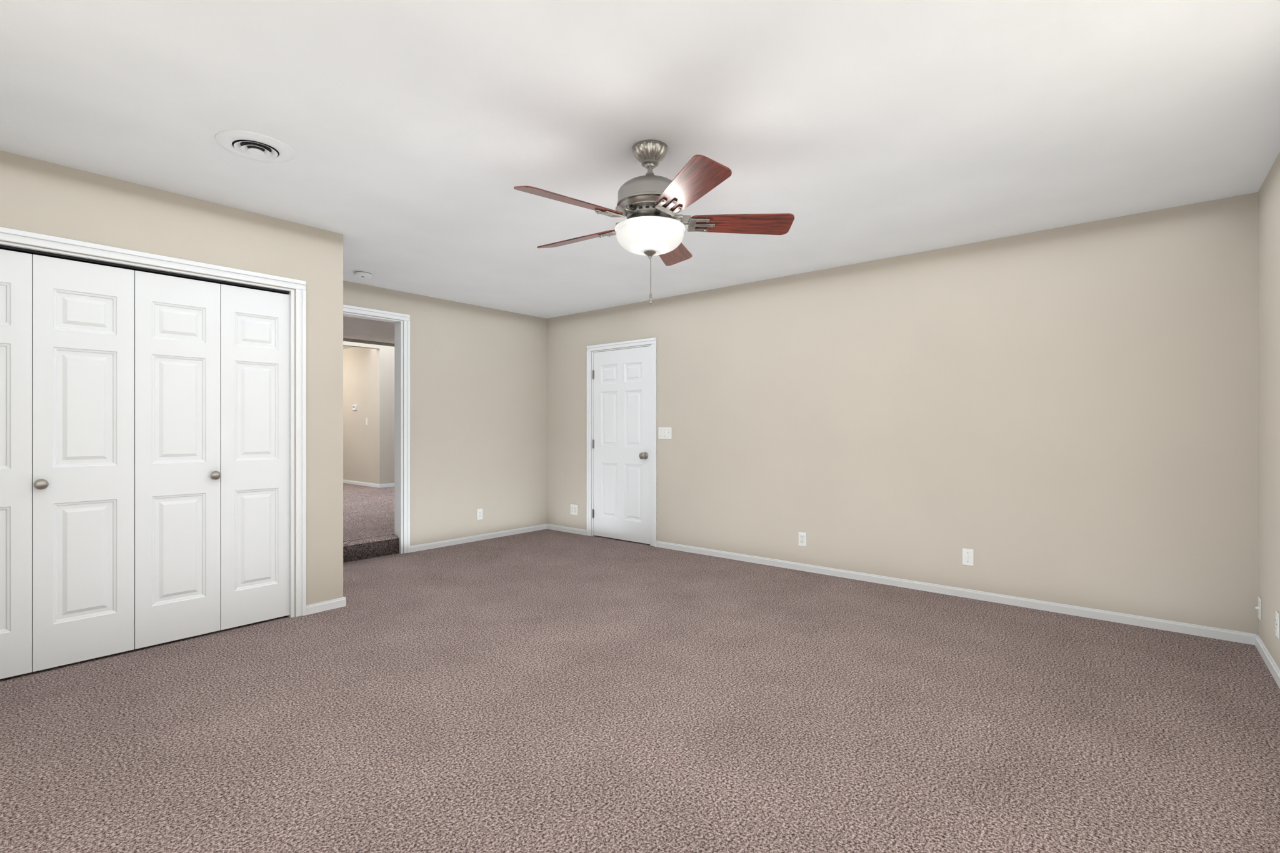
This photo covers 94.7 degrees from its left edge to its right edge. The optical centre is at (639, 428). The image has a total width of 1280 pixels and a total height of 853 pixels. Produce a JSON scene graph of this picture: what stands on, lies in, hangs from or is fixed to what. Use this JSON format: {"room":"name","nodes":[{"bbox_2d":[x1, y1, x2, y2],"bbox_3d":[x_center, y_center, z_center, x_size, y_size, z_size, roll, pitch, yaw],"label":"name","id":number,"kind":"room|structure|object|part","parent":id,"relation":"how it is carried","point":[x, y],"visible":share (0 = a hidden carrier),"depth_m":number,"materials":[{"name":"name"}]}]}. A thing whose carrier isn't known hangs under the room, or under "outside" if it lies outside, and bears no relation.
{"room":"empty bedroom","nodes":[
{"label":"empty bedroom","id":0,"kind":"room"},
{"bbox_2d":[0,150,343,616],"bbox_3d":[-3.116,-0.051,3.441,1.242,2.440,2.156,0,0,40],"label":"wall","id":1,"kind":"structure","parent":0,"point":[37,196],"depth_m":3.45,"materials":[{"name":"beige paint"}]},
{"bbox_2d":[0,248,258,289],"bbox_3d":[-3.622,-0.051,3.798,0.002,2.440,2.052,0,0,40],"label":"closet","id":2,"kind":"object","parent":1,"relation":"in","point":[0,249],"depth_m":3.96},
{"bbox_2d":[0,249,289,679],"bbox_3d":[-2.635,0.166,3.075,0.068,1.978,1.489,0,0,40],"label":"closet door","id":3,"kind":"structure","parent":1,"relation":"in","point":[145,417],"depth_m":3.08,"materials":[{"name":"white wood"}]},
{"bbox_3d":[-3.007,0.166,2.658,0.030,1.978,0.371,0,0,40],"label":"panel","id":4,"kind":"part","parent":3,"relation":"part of","materials":[{"name":"white wood"}]},
{"bbox_3d":[-2.844,0.267,2.801,0.038,0.051,0.051,0,0,40],"label":"knob","id":5,"kind":"part","parent":3,"relation":"part of","materials":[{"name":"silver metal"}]},
{"bbox_3d":[-2.768,0.166,2.945,0.030,1.978,0.370,0,0,40],"label":"panel","id":6,"kind":"part","parent":3,"relation":"part of","materials":[{"name":"white wood"}]},
{"bbox_3d":[-2.528,0.166,3.233,0.030,1.978,0.375,0,0,40],"label":"panel","id":7,"kind":"part","parent":3,"relation":"part of","materials":[{"name":"white wood"}]},
{"bbox_3d":[-2.400,0.267,3.334,0.038,0.051,0.051,0,0,40],"label":"knob","id":8,"kind":"part","parent":3,"relation":"part of","materials":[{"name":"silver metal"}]},
{"bbox_3d":[-2.290,0.166,3.520,0.030,1.978,0.364,0,0,40],"label":"panel","id":9,"kind":"part","parent":3,"relation":"part of","materials":[{"name":"white wood"}]},
{"bbox_2d":[0,241,294,618],"bbox_3d":[-2.659,0.158,3.095,0.101,2.023,1.514,0,0,40],"label":"door frame","id":10,"kind":"structure","parent":1,"relation":"attached to","point":[291,292],"depth_m":3.63,"materials":[{"name":"white wood"}]},
{"bbox_2d":[0,244,288,293],"bbox_3d":[-2.655,-0.840,3.092,0.032,0.011,1.474,0,0,40],"label":"door track","id":11,"kind":"object","parent":10,"relation":"attached to","point":[4,247],"depth_m":3.08,"materials":[{"name":"metal"}]},
{"bbox_2d":[0,226,306,616],"bbox_3d":[-2.614,0.126,3.058,0.019,2.086,1.640,0,0,40],"label":"trim","id":12,"kind":"structure","parent":1,"relation":"attached to","point":[6,234],"depth_m":3.64,"materials":[{"name":"white wood"}]},
{"bbox_2d":[306,596,346,614],"bbox_3d":[-2.014,1.140,3.783,0.013,0.058,0.245,0,0,40],"label":"baseboard","id":13,"kind":"structure","parent":1,"relation":"attached to","point":[339,602],"depth_m":3.78,"materials":[{"name":"white wood"}]},
{"bbox_2d":[343,483,394,541],"bbox_3d":[-4.521,1.134,9.066,7.880,0.270,7.000,0,0,40],"label":"floor carpet","id":14,"kind":"object","parent":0,"point":[369,512],"visible":0.17,"depth_m":7.01,"materials":[{"name":"brown carpet"}]},
{"bbox_2d":[343,338,394,484],"bbox_3d":[-4.560,-0.221,9.098,7.980,2.440,7.200,0,0,40],"label":"wall","id":15,"kind":"structure","parent":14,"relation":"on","point":[369,366],"depth_m":10.11,"materials":[{"name":"beige paint"}]},
{"bbox_2d":[352,404,356,410],"bbox_3d":[-5.055,-0.361,10.441,0.136,0.106,0.029,0,0,40],"label":"thermostat","id":16,"kind":"object","parent":15,"relation":"attached to","point":[354,407],"visible":1,"depth_m":10.41,"materials":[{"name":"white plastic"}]},
{"bbox_2d":[343,480,378,487],"bbox_3d":[-5.726,0.970,11.011,3.540,0.058,0.013,0,0,40],"label":"baseboard","id":17,"kind":"structure","parent":15,"relation":"attached to","point":[344,481],"depth_m":10.28,"materials":[{"name":"white wood"}]},
{"bbox_2d":[365,418,368,424],"bbox_3d":[-4.713,-0.114,10.164,0.070,0.115,0.017,0,0,40],"label":"switch","id":18,"kind":"object","parent":15,"relation":"attached to","point":[366,419],"visible":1,"depth_m":10.16,"materials":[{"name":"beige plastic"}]},
{"bbox_2d":[378,483,394,488],"bbox_3d":[-3.474,0.970,10.938,0.013,0.058,2.783,0,0,40],"label":"baseboard","id":19,"kind":"structure","parent":15,"relation":"attached to","point":[392,484],"depth_m":9.96,"materials":[{"name":"white wood"}]},
{"bbox_2d":[343,315,394,349],"bbox_3d":[-4.521,-1.491,9.066,7.880,0.100,7.000,0,0,40],"label":"ceiling","id":20,"kind":"structure","parent":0,"point":[354,328],"depth_m":8.69,"materials":[{"name":"white paint"}]},
{"bbox_2d":[343,280,546,553],"bbox_3d":[-2.729,-0.186,4.969,0.120,2.710,5.240,0,0,40],"label":"wall","id":21,"kind":"structure","parent":0,"point":[478,374],"depth_m":6.07,"materials":[{"name":"beige paint"}]},
{"bbox_2d":[343,304,409,553],"bbox_3d":[-2.507,0.053,5.220,0.139,2.231,0.934,0,0,40],"label":"door frame","id":22,"kind":"structure","parent":21,"relation":"attached to","point":[398,324],"depth_m":5.51,"materials":[{"name":"white wood"}]},
{"bbox_2d":[410,523,546,552],"bbox_3d":[-1.625,1.140,6.189,0.013,0.058,1.687,0,0,40],"label":"baseboard","id":23,"kind":"structure","parent":21,"relation":"attached to","point":[422,547],"depth_m":6.08,"materials":[{"name":"white wood"}]},
{"bbox_2d":[476,508,482,519],"bbox_3d":[-1.666,0.897,6.143,0.009,0.115,0.070,0,0,40],"label":"outlet","id":24,"kind":"object","parent":21,"relation":"attached to","point":[479,511],"visible":1,"depth_m":6.14,"materials":[{"name":"beige plastic"}]},
{"bbox_2d":[0,528,1279,852],"bbox_3d":[-0.477,1.219,3.093,5.981,0.100,5.240,0,0,40],"label":"floor","id":25,"kind":"structure","parent":0,"point":[546,690],"depth_m":2.31,"materials":[{"name":"brown carpet"}]},
{"bbox_2d":[343,535,397,546],"bbox_3d":[-2.532,1.084,5.240,0.095,0.170,0.768,0,0,40],"label":"carpet","id":26,"kind":"object","parent":25,"relation":"on","point":[390,537],"visible":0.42,"depth_m":5.31,"materials":[{"name":"brown carpet"}]},
{"bbox_2d":[343,538,399,563],"bbox_3d":[-2.494,1.098,5.208,0.004,0.142,0.768,0,0,40],"label":"carpet","id":27,"kind":"object","parent":26,"relation":"attached to","point":[351,553],"visible":0.64,"depth_m":5.30,"materials":[{"name":"brown carpet"}]},
{"bbox_2d":[0,0,1279,318],"bbox_3d":[-0.431,-1.321,3.055,5.861,0.100,5.240,0,0,40],"label":"ceiling","id":28,"kind":"structure","parent":0,"point":[885,129],"depth_m":2.39,"materials":[{"name":"white paint"}]},
{"bbox_2d":[215,130,294,163],"bbox_3d":[-1.736,-1.259,2.667,0.304,0.024,0.304,0,0,40],"label":"ceiling vent","id":29,"kind":"object","parent":28,"relation":"in","point":[252,145],"visible":1,"depth_m":2.64,"materials":[{"name":"white plastic"}]},
{"bbox_2d":[353,270,372,278],"bbox_3d":[-2.257,-1.252,4.805,0.144,0.038,0.144,0,0,40],"label":"smoke detector","id":30,"kind":"object","parent":28,"relation":"attached to","point":[359,274],"visible":1,"depth_m":4.76,"materials":[{"name":"white plastic"}]},
{"bbox_2d":[513,139,794,304],"bbox_3d":[0.012,-0.914,2.685,1.235,0.713,1.256,0,0,40],"label":"ceiling fan","id":31,"kind":"object","parent":28,"relation":"hanging from","point":[650,204],"depth_m":2.57,"materials":[{"name":"brown wood"}]},
{"bbox_2d":[546,191,1258,634],"bbox_3d":[1.208,-0.101,5.021,5.861,2.540,0.120,0,0,40],"label":"wall","id":32,"kind":"structure","parent":0,"point":[1074,409],"depth_m":4.01,"materials":[{"name":"beige paint"}]},
{"bbox_2d":[546,523,586,535],"bbox_3d":[-0.830,1.140,6.633,0.668,0.058,0.013,0,0,40],"label":"baseboard","id":33,"kind":"structure","parent":32,"relation":"attached to","point":[563,529],"depth_m":6.62,"materials":[{"name":"white wood"}]},
{"bbox_2d":[570,504,578,515],"bbox_3d":[-0.733,0.907,6.555,0.116,0.115,0.009,0,0,40],"label":"outlet","id":34,"kind":"object","parent":32,"relation":"attached to","point":[574,507],"visible":1,"depth_m":6.55,"materials":[{"name":"beige plastic"}]},
{"bbox_2d":[586,337,656,546],"bbox_3d":[-0.170,0.139,6.157,0.956,2.060,0.139,0,0,40],"label":"door frame","id":35,"kind":"structure","parent":32,"relation":"attached to","point":[652,341],"depth_m":6.00,"materials":[{"name":"white wood"}]},
{"bbox_2d":[592,370,594,518],"bbox_3d":[-0.508,0.171,6.368,0.026,1.596,0.014,0,0,40],"label":"door east hinges","id":36,"kind":"object","parent":35,"relation":"attached to","point":[593,371],"depth_m":6.36,"materials":[{"name":"silver metal"}]},
{"bbox_2d":[593,346,649,544],"bbox_3d":[-0.189,0.171,6.135,0.788,1.973,0.035,0,0,40],"label":"door","id":37,"kind":"structure","parent":32,"relation":"in","point":[622,379],"depth_m":6.11,"materials":[{"name":"white wood"}]},
{"bbox_2d":[638,451,648,459],"bbox_3d":[0.030,0.277,5.880,0.074,0.074,0.077,0,0,40],"label":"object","id":38,"kind":"structure","parent":37,"relation":"attached to","point":[644,455],"depth_m":5.86,"materials":[{"name":"silver metal"}]},
{"bbox_2d":[658,427,671,439],"bbox_3d":[0.240,0.049,5.739,0.162,0.115,0.017,0,0,40],"label":"switch","id":39,"kind":"object","parent":32,"relation":"attached to","point":[665,433],"visible":1,"depth_m":5.74,"materials":[{"name":"beige plastic"}]},
{"bbox_2d":[798,531,806,546],"bbox_3d":[1.331,0.911,4.835,0.070,0.115,0.009,0,0,40],"label":"outlet","id":40,"kind":"object","parent":32,"relation":"attached to","point":[802,535],"visible":1,"depth_m":4.83,"materials":[{"name":"beige plastic"}]},
{"bbox_2d":[655,540,1256,644],"bbox_3d":[1.742,1.140,4.490,4.119,0.058,0.013,0,0,40],"label":"baseboard","id":41,"kind":"structure","parent":32,"relation":"attached to","point":[1145,622],"depth_m":3.94,"materials":[{"name":"white wood"}]},
{"bbox_2d":[962,548,973,566],"bbox_3d":[2.255,0.889,4.058,0.070,0.115,0.019,0,0,40],"label":"jack","id":42,"kind":"object","parent":32,"relation":"attached to","point":[967,554],"visible":1,"depth_m":4.06,"materials":[{"name":"beige plastic"}]},
{"bbox_2d":[1258,151,1279,669],"bbox_3d":[1.736,-0.101,1.171,0.120,2.540,5.120,0,0,40],"label":"wall","id":43,"kind":"structure","parent":0,"point":[1269,194],"depth_m":2.91,"materials":[{"name":"beige paint"}]},
{"bbox_2d":[1255,596,1261,620],"bbox_3d":[3.273,0.954,3.125,0.019,0.115,0.070,0,0,40],"label":"outlet","id":44,"kind":"object","parent":43,"relation":"attached to","point":[1259,607],"visible":1,"depth_m":3.10,"materials":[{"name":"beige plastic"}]},
{"bbox_2d":[1255,634,1279,688],"bbox_3d":[1.723,1.140,1.260,0.013,0.058,5.000,0,0,40],"label":"baseboard","id":45,"kind":"structure","parent":43,"relation":"attached to","point":[1270,664],"depth_m":2.88,"materials":[{"name":"white wood"}]},
{"bbox_2d":[1275,610,1279,639],"bbox_3d":[2.956,0.912,2.736,0.009,0.115,0.070,0,0,40],"label":"outlet","id":46,"kind":"object","parent":43,"relation":"attached to","point":[1277,615],"visible":1,"depth_m":2.72,"materials":[{"name":"beige plastic"}]}
]}

